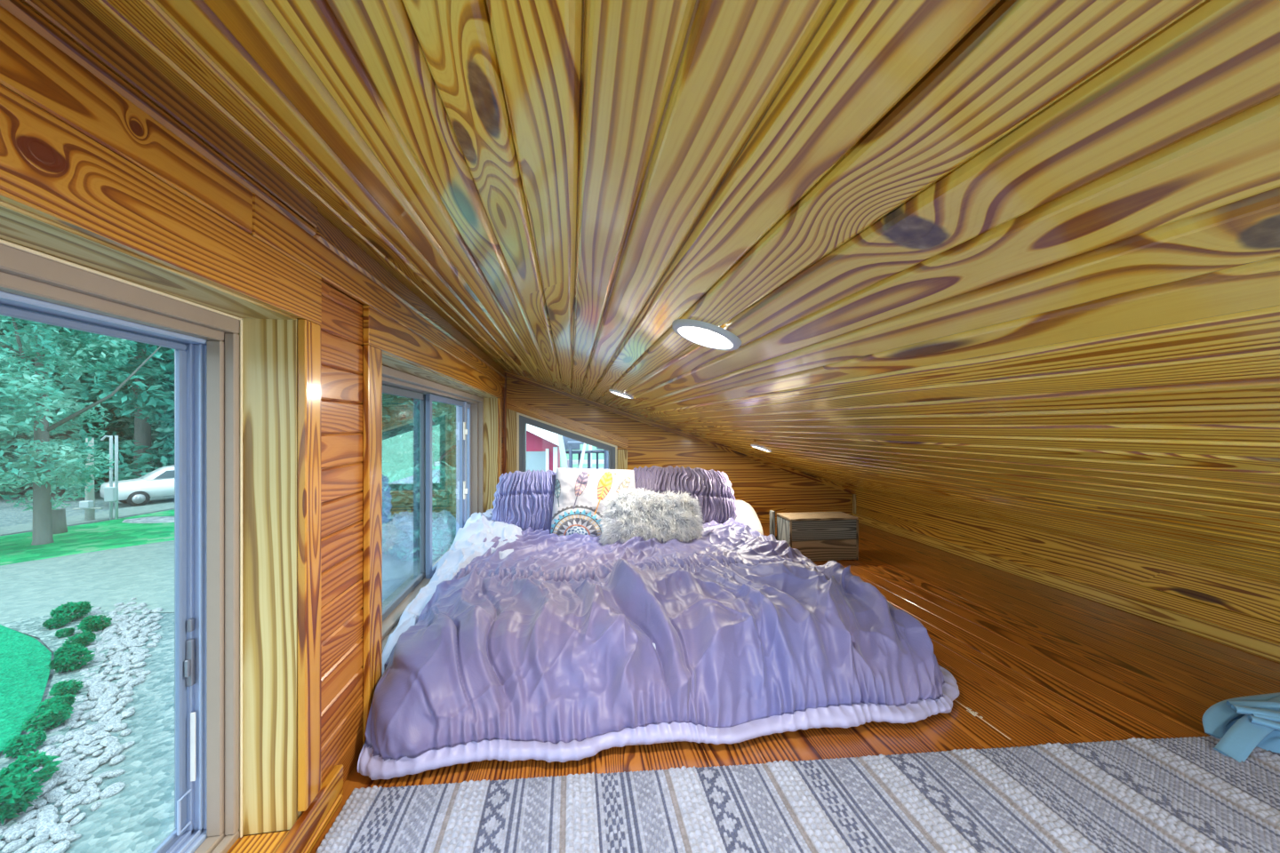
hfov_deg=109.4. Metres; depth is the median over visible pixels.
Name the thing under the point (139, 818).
ground
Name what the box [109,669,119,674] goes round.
stone
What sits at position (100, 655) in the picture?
stone
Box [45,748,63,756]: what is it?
stone
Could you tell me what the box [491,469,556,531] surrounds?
pillow sham
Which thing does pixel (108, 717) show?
stone
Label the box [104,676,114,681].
stone
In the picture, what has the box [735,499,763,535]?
bed pillow
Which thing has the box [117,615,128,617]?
stone
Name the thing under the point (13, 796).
shrub
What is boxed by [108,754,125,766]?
stone
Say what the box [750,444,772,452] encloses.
recessed light
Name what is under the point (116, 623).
stone
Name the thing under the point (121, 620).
stone
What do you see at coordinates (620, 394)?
recessed light
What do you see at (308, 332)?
trim
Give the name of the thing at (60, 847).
stone
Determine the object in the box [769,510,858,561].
wooden crate
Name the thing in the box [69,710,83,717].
stone
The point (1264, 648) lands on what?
baseboard
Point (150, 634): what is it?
stone
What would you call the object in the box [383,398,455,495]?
tree
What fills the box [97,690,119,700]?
stone
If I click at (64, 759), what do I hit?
stone
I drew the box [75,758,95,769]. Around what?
stone
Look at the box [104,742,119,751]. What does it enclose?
stone
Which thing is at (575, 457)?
hillside
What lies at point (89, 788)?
stone
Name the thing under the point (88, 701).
stone
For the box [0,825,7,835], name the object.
stone
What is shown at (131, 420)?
tree
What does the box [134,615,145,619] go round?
stone
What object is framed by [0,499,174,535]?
track
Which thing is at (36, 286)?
window
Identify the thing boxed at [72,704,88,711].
stone
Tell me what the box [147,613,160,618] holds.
stone
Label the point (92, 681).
stone
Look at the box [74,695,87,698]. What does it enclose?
stone
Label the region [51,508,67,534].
tree stump
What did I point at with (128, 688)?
stone
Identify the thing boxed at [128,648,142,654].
stone
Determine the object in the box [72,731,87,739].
stone
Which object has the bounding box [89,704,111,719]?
stone
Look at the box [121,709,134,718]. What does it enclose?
stone
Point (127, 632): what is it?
stone
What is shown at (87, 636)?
shrub
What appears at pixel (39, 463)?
tree
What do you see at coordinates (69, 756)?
stone
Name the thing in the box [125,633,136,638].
stone
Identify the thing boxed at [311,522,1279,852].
floor
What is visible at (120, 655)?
stone
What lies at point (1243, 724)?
blanket
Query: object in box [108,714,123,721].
stone
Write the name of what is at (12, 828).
stone
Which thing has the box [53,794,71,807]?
stone
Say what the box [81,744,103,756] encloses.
stone
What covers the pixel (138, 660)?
stone
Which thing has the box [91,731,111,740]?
stone
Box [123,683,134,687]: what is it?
stone
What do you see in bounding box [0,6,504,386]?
trim
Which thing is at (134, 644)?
stone
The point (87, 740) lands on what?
stone
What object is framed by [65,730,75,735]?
stone
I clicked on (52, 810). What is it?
stone
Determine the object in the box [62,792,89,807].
stone
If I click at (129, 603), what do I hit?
stone
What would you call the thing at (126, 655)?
stone
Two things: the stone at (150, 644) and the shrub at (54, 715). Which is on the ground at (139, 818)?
the stone at (150, 644)
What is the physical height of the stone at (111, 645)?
0.122 m
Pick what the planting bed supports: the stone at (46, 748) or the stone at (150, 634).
the stone at (46, 748)
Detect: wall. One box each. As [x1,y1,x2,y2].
[239,280,503,837]
[501,375,852,523]
[855,490,1279,643]
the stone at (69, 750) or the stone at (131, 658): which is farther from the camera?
the stone at (131, 658)
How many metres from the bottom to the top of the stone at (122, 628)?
0.093 m
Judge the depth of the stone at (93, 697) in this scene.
5.94 m
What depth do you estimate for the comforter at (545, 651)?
1.15 m
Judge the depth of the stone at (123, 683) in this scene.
6.26 m
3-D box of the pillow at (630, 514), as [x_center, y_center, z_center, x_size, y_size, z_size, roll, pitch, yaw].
[0.059,0.457,2.157,0.521,0.342,0.278,0,0,-3]
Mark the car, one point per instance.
(160, 482)
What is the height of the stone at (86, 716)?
0.072 m
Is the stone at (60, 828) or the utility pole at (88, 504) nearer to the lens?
the stone at (60, 828)
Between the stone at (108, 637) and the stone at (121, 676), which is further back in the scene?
the stone at (108, 637)
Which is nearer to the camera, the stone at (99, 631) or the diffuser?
the diffuser
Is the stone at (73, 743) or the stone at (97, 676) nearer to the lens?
the stone at (73, 743)
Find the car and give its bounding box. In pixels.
[99,464,174,506]
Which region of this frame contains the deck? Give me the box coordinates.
[567,444,603,469]
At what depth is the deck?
10.65 m
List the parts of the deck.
railing, railing post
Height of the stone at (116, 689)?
0.092 m
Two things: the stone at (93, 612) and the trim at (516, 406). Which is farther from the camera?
the stone at (93, 612)
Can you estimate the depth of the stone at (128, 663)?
6.76 m
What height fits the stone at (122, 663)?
0.081 m
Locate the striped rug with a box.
[315,736,1279,852]
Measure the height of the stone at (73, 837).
0.069 m
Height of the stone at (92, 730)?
0.108 m
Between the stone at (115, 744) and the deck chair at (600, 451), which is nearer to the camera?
the stone at (115, 744)
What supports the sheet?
on the mattress
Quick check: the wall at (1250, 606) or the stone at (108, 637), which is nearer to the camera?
the wall at (1250, 606)
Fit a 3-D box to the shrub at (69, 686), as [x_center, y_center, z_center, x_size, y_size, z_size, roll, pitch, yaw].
[-7.583,3.469,5.998,0.312,0.212,0.304,0,0,-20]
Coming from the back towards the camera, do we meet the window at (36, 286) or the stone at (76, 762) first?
the stone at (76, 762)
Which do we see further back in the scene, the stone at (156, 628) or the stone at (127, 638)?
the stone at (156, 628)
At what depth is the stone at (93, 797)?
4.33 m
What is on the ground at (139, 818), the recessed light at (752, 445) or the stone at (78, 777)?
the stone at (78, 777)
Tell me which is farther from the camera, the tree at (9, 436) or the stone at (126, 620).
the tree at (9, 436)
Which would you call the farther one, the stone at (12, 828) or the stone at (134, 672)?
the stone at (134, 672)
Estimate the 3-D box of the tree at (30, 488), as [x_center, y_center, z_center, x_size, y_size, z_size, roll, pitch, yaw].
[-35.075,-4.336,26.404,11.270,17.476,10.311,0,0,-24]
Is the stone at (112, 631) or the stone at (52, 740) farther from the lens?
the stone at (112, 631)
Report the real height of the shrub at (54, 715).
0.279 m
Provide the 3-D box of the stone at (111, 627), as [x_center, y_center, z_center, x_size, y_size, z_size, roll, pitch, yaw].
[-9.241,3.558,7.908,0.188,0.135,0.197,0,0,20]
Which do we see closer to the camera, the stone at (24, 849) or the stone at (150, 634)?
the stone at (24, 849)
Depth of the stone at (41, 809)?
4.21 m
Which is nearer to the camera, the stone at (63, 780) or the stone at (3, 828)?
the stone at (3, 828)
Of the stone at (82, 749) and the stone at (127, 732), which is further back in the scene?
the stone at (127, 732)
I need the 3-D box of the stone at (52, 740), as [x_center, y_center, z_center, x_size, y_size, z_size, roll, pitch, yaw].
[-6.648,3.568,5.144,0.143,0.094,0.176,0,0,-4]
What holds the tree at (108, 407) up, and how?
on the ground at (139, 818)
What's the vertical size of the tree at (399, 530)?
8.469 m
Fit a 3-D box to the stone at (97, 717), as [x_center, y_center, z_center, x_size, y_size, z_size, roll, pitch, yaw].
[-6.636,3.568,5.558,0.128,0.065,0.103,0,0,-12]
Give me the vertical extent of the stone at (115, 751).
0.128 m
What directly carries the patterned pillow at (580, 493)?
on the mattress
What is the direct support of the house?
on the ground at (139, 818)
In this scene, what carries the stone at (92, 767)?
on the ground at (139, 818)
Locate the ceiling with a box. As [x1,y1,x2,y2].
[77,0,1279,584]
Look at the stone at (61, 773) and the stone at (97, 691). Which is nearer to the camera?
the stone at (61, 773)
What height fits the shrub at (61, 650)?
0.212 m
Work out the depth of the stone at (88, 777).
4.59 m
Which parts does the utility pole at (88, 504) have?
cross rail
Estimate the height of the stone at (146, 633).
0.065 m
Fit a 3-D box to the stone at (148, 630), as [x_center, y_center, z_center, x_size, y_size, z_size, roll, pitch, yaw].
[-8.604,3.564,7.908,0.174,0.100,0.139,0,0,-13]
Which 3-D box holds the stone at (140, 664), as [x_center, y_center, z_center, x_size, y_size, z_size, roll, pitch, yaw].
[-7.479,3.564,6.774,0.158,0.088,0.129,0,0,30]
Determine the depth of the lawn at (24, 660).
6.36 m
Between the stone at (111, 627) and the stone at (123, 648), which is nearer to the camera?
the stone at (123, 648)
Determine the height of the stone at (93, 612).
0.113 m
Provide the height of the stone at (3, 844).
0.086 m
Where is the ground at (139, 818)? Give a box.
[0,468,416,852]
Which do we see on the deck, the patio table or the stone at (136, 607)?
the patio table
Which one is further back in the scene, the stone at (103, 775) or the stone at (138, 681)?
the stone at (138, 681)
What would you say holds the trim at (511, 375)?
attached to the wall at (765, 488)
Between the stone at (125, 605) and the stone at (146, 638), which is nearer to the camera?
the stone at (146, 638)
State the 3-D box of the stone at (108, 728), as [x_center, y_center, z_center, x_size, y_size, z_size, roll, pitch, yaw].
[-6.254,3.569,5.371,0.164,0.098,0.137,0,0,6]
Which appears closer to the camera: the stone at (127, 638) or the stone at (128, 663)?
the stone at (128, 663)
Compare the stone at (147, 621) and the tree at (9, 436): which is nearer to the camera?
the stone at (147, 621)
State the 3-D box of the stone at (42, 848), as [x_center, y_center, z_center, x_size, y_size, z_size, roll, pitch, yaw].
[-5.040,3.572,3.824,0.134,0.079,0.112,0,0,4]
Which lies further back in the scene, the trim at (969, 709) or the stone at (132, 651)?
the stone at (132, 651)
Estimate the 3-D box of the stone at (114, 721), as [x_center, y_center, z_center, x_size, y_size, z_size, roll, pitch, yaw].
[-6.325,3.570,5.444,0.114,0.078,0.145,0,0,0]
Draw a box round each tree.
[0,315,160,545]
[0,318,88,480]
[0,319,121,493]
[0,320,174,495]
[0,329,134,495]
[2,323,174,487]
[97,344,174,467]
[382,393,456,562]
[382,394,455,463]
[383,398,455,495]
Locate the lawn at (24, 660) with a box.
[0,624,51,751]
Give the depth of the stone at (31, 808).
4.21 m
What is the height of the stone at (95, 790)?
0.064 m
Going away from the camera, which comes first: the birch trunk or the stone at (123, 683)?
the stone at (123, 683)
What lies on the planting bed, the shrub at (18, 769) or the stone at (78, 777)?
the shrub at (18, 769)
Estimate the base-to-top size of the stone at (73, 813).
0.075 m
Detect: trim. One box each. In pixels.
[0,0,505,378]
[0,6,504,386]
[0,84,321,325]
[0,200,301,836]
[226,831,288,852]
[297,319,320,811]
[362,304,501,398]
[362,344,501,746]
[382,352,497,512]
[503,372,506,474]
[504,370,855,494]
[506,398,627,448]
[506,408,627,474]
[852,494,855,513]
[953,699,1010,739]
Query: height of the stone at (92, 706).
0.063 m
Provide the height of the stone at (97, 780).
0.078 m
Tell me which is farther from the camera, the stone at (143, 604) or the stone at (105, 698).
the stone at (143, 604)
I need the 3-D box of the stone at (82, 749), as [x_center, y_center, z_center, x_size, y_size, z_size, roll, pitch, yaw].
[-6.137,3.573,5.003,0.109,0.065,0.099,0,0,19]
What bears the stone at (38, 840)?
on the ground at (139, 818)
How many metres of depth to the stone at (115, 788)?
4.42 m
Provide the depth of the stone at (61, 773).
4.65 m
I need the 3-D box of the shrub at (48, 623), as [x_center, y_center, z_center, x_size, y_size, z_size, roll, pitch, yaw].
[-10.311,3.469,8.021,0.304,0.212,0.312,0,0,-23]
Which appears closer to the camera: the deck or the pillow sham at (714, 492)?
the pillow sham at (714, 492)
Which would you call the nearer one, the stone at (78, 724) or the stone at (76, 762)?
the stone at (76, 762)
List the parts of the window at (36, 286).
sash, screen frame, pull handle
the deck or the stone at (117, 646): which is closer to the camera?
the stone at (117, 646)
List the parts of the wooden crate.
panel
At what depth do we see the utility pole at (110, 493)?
17.38 m
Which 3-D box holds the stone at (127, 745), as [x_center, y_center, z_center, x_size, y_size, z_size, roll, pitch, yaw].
[-5.742,3.570,5.064,0.130,0.058,0.086,0,0,-42]
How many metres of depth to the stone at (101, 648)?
7.20 m
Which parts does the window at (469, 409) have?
sash, sash, sash, glass pane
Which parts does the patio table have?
leg, leg, leg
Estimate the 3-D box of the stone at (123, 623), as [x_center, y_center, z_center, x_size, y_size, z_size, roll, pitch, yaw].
[-9.216,3.558,8.083,0.156,0.112,0.174,0,0,0]
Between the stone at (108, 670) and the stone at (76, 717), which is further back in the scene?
the stone at (108, 670)
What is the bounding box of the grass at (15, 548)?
[0,509,174,565]
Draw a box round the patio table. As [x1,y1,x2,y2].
[567,440,608,469]
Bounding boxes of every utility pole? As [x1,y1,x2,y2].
[72,438,102,520]
[100,435,118,519]
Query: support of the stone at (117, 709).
on the ground at (139, 818)
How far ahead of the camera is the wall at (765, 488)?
3.36 m
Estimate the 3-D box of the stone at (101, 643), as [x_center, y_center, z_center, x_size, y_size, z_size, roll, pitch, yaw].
[-8.813,3.566,7.405,0.104,0.093,0.135,0,0,-27]
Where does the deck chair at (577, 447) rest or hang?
on the deck
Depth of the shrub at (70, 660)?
6.59 m
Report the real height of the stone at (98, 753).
0.057 m
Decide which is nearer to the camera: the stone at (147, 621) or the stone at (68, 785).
the stone at (68, 785)
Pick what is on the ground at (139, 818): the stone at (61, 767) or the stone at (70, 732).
the stone at (61, 767)
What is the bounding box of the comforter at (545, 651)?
[357,518,959,780]
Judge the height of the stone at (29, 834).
0.054 m
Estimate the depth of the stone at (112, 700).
5.87 m
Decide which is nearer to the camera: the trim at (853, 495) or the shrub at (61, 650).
the trim at (853, 495)
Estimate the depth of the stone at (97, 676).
6.44 m
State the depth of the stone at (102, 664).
6.76 m
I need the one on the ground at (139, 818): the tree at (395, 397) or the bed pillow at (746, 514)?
the tree at (395, 397)
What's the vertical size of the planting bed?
0.001 m
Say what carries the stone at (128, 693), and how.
on the ground at (139, 818)
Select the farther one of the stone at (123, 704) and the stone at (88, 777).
the stone at (123, 704)
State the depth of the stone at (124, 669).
6.58 m
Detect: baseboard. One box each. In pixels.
[273,764,343,852]
[852,513,1279,663]
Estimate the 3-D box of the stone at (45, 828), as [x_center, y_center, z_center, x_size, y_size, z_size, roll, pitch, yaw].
[-5.225,3.563,3.995,0.179,0.088,0.117,0,0,24]
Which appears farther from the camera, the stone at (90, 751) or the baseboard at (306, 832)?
the stone at (90, 751)
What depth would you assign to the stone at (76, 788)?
4.46 m
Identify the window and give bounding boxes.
[0,239,243,852]
[382,365,483,651]
[516,412,617,471]
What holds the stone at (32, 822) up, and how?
on the ground at (139, 818)
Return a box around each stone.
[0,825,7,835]
[0,840,6,849]
[1,823,22,839]
[1,838,26,852]
[5,824,31,843]
[14,844,31,852]
[16,800,36,815]
[16,809,39,823]
[21,818,39,829]
[21,828,36,839]
[27,834,49,847]
[30,842,54,852]
[32,776,57,798]
[33,800,47,808]
[34,813,59,829]
[34,822,57,837]
[36,806,57,819]
[38,745,55,753]
[38,804,54,812]
[43,735,63,744]
[43,785,65,798]
[44,840,70,852]
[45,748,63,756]
[45,789,67,803]
[49,726,65,732]
[49,822,70,838]
[49,831,75,843]
[52,757,68,763]
[53,766,65,774]
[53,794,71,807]
[56,760,69,767]
[56,764,74,777]
[56,776,71,785]
[57,738,80,750]
[58,733,75,743]
[60,747,73,757]
[60,804,72,815]
[60,808,79,823]
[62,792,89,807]
[64,714,80,723]
[64,720,77,729]
[64,753,76,759]
[64,759,80,767]
[64,767,82,776]
[64,780,78,790]
[64,833,81,842]
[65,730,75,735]
[66,773,85,782]
[68,754,86,760]
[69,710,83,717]
[69,812,86,826]
[70,781,85,793]
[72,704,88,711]
[72,720,86,728]
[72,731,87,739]
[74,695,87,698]
[74,697,88,702]
[74,744,84,751]
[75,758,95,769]
[76,745,90,753]
[78,735,95,745]
[79,700,90,704]
[79,712,90,720]
[79,724,90,729]
[79,762,99,775]
[79,774,93,781]
[80,783,96,792]
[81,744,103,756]
[81,792,101,805]
[83,678,102,687]
[83,724,105,735]
[84,672,95,677]
[85,776,102,785]
[86,703,95,710]
[87,645,96,649]
[87,683,105,692]
[88,688,104,695]
[88,694,103,700]
[88,740,100,747]
[89,610,101,615]
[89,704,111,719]
[89,788,100,795]
[90,672,104,678]
[90,713,105,721]
[90,801,101,811]
[91,630,103,634]
[91,656,108,663]
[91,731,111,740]
[91,750,103,757]
[94,653,105,658]
[94,700,112,708]
[94,753,111,766]
[95,640,105,646]
[96,646,104,651]
[96,663,107,667]
[96,696,111,704]
[96,714,114,724]
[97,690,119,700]
[97,720,108,725]
[97,770,111,779]
[99,629,117,637]
[99,668,112,674]
[99,736,118,747]
[99,782,125,799]
[101,635,113,641]
[101,744,124,760]
[102,625,118,632]
[103,721,121,732]
[104,641,122,650]
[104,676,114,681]
[104,682,115,689]
[104,686,118,693]
[104,711,116,716]
[104,719,120,726]
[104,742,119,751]
[105,706,123,713]
[106,651,115,656]
[106,659,124,666]
[106,769,125,777]
[107,688,120,693]
[108,653,119,659]
[108,697,116,703]
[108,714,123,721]
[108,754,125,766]
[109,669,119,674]
[112,621,122,625]
[112,701,126,709]
[112,723,127,732]
[113,602,124,607]
[113,644,125,650]
[113,673,126,679]
[114,604,127,610]
[114,616,128,622]
[114,677,133,687]
[115,647,126,652]
[116,690,133,700]
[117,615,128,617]
[117,622,127,627]
[117,652,130,657]
[117,696,133,703]
[118,666,129,673]
[119,626,128,631]
[119,660,129,666]
[120,630,134,636]
[120,637,133,642]
[120,654,131,659]
[120,728,131,736]
[121,618,132,623]
[121,662,130,667]
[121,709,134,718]
[121,741,135,749]
[122,686,133,692]
[123,623,135,628]
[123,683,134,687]
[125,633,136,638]
[125,641,140,648]
[126,601,136,605]
[126,654,142,661]
[127,669,143,675]
[127,677,144,686]
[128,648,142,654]
[129,621,140,625]
[130,636,148,641]
[130,656,145,663]
[131,605,141,609]
[132,627,143,631]
[133,648,149,655]
[133,662,145,668]
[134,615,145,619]
[135,670,151,677]
[136,632,148,637]
[137,617,153,626]
[138,602,146,607]
[139,628,153,632]
[146,632,156,636]
[146,642,156,647]
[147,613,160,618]
[149,622,158,627]
[151,608,162,613]
[151,634,161,640]
[152,625,161,631]
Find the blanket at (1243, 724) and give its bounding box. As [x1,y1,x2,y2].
[1202,692,1279,762]
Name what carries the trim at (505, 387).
attached to the wall at (765, 488)
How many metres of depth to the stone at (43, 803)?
4.27 m
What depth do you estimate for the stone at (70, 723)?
5.41 m
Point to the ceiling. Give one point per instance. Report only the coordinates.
(1012, 262)
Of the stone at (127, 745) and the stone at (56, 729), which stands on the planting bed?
the stone at (56, 729)
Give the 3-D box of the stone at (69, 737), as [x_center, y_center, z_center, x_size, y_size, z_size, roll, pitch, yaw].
[-6.534,3.564,5.187,0.116,0.084,0.175,0,0,-3]
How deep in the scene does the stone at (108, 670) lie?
6.57 m
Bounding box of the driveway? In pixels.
[0,540,444,623]
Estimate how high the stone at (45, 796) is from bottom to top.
0.067 m
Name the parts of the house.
corner trim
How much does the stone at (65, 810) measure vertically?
0.059 m
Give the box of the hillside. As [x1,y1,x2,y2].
[382,424,603,551]
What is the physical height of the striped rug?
0.021 m
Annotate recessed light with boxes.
[608,389,633,399]
[672,319,741,350]
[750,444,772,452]
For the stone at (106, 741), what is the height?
0.101 m
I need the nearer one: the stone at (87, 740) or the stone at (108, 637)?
the stone at (87, 740)
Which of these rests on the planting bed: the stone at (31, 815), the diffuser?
the stone at (31, 815)
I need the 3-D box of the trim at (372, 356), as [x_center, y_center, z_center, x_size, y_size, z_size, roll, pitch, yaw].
[-0.762,0.276,1.986,0.014,0.918,1.964,0,0,-9]
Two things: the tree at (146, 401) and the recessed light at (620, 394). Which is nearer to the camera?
the recessed light at (620, 394)
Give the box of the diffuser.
[682,327,728,345]
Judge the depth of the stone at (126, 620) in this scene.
8.26 m
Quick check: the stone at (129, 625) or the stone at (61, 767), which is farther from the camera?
the stone at (129, 625)
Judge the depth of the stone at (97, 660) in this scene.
6.88 m
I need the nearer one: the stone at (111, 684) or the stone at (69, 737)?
the stone at (69, 737)
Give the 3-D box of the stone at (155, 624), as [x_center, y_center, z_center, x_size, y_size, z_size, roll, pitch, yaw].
[-8.730,3.570,8.143,0.098,0.081,0.125,0,0,-30]
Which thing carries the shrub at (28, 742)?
on the planting bed
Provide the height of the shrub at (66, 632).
0.159 m
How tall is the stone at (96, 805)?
0.051 m
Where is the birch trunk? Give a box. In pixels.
[557,434,586,468]
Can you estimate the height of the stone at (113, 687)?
0.069 m
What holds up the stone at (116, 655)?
on the ground at (139, 818)
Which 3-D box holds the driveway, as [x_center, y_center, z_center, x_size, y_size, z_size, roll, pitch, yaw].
[-10.782,3.573,11.866,12.324,0.001,13.611,0,0,-9]
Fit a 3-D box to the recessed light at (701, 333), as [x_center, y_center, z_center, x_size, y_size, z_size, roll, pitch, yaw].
[0.115,-0.157,0.783,0.118,0.044,0.124,0,0,-9]
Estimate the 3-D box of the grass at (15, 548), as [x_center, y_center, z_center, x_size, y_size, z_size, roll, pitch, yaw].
[-13.820,3.575,14.628,13.797,0.001,14.795,0,0,-9]
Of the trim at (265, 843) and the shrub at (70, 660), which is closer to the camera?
the trim at (265, 843)
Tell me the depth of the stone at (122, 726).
5.34 m
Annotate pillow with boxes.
[550,467,635,536]
[598,487,704,544]
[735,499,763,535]
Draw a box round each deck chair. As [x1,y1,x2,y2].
[562,436,590,468]
[590,447,603,469]
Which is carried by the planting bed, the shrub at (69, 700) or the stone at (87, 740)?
the shrub at (69, 700)
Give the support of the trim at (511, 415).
attached to the wall at (765, 488)
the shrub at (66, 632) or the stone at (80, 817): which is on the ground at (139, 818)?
the stone at (80, 817)
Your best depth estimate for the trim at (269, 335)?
0.76 m
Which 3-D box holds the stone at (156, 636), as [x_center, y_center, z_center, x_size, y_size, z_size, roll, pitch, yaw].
[-8.164,3.570,7.652,0.140,0.084,0.127,0,0,44]
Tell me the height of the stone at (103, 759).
0.113 m
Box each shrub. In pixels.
[0,729,47,759]
[0,749,63,786]
[0,773,45,824]
[18,700,73,732]
[35,694,77,711]
[42,615,70,629]
[48,646,95,673]
[48,679,84,697]
[49,600,94,622]
[53,643,81,656]
[54,627,74,638]
[61,630,96,647]
[76,614,111,631]
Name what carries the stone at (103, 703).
on the ground at (139, 818)
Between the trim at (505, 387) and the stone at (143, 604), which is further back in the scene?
the stone at (143, 604)
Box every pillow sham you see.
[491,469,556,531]
[632,465,736,523]
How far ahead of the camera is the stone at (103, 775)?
4.62 m
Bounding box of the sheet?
[382,508,522,674]
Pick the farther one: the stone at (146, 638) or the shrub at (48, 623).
the shrub at (48, 623)
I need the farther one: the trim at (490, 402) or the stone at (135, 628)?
the stone at (135, 628)
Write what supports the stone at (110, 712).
on the ground at (139, 818)
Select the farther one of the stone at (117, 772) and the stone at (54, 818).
the stone at (117, 772)
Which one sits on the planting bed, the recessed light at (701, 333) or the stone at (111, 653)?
the stone at (111, 653)
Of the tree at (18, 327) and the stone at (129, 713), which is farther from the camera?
the tree at (18, 327)
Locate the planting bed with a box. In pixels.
[0,609,124,840]
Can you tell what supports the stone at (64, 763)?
on the ground at (139, 818)
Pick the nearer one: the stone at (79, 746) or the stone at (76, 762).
the stone at (76, 762)
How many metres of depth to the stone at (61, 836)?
3.92 m
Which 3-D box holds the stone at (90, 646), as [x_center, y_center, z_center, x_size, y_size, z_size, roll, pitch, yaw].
[-8.838,3.571,7.290,0.140,0.085,0.127,0,0,-18]
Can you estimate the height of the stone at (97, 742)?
0.053 m
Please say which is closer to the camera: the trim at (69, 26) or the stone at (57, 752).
the trim at (69, 26)
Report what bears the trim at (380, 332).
attached to the wall at (341, 326)
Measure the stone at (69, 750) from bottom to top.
0.064 m
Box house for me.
[526,424,559,472]
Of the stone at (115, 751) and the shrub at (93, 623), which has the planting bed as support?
the shrub at (93, 623)
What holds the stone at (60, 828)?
on the ground at (139, 818)
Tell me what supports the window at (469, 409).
in the wall at (341, 326)
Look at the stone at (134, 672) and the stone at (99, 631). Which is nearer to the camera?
the stone at (134, 672)
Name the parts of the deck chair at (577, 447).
backrest, seat, leg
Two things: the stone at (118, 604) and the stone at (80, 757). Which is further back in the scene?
the stone at (118, 604)
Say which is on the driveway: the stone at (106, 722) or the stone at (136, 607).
the stone at (136, 607)
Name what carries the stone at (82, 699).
on the planting bed
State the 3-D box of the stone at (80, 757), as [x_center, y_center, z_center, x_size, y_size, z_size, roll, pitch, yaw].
[-6.040,3.568,4.854,0.135,0.070,0.090,0,0,-20]
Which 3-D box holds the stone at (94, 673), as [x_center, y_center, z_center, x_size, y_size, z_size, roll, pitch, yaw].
[-7.863,3.572,6.489,0.095,0.087,0.126,0,0,16]
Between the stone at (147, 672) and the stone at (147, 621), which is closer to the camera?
the stone at (147, 672)
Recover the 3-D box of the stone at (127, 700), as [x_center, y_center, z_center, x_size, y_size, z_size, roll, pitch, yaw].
[-6.686,3.562,5.884,0.110,0.103,0.140,0,0,26]
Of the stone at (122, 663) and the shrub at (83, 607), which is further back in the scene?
the shrub at (83, 607)
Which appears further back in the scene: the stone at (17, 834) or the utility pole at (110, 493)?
the utility pole at (110, 493)
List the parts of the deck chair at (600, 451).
seat, leg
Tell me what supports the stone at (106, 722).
on the ground at (139, 818)
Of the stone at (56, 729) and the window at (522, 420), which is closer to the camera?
the window at (522, 420)
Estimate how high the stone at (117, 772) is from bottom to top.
0.071 m
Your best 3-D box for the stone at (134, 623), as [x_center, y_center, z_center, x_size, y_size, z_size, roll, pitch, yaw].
[-9.094,3.567,8.177,0.100,0.087,0.167,0,0,27]
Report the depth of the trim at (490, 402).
2.88 m
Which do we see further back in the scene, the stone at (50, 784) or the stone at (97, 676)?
the stone at (97, 676)
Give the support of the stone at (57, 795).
on the ground at (139, 818)
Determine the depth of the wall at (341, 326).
0.92 m
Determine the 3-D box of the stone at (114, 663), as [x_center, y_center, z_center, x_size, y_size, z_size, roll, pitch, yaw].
[-7.871,3.561,6.821,0.192,0.102,0.129,0,0,-39]
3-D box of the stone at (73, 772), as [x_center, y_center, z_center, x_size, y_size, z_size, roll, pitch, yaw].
[-5.821,3.568,4.662,0.136,0.088,0.149,0,0,-21]
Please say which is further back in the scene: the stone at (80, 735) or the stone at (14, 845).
the stone at (80, 735)
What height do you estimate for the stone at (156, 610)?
0.093 m
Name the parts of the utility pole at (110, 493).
post, post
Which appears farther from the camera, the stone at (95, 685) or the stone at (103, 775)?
the stone at (95, 685)
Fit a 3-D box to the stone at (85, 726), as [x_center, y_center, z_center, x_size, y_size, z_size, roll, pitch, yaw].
[-6.586,3.572,5.383,0.065,0.051,0.100,0,0,10]
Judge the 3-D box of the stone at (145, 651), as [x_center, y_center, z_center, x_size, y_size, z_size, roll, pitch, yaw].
[-7.871,3.565,7.152,0.116,0.079,0.179,0,0,29]

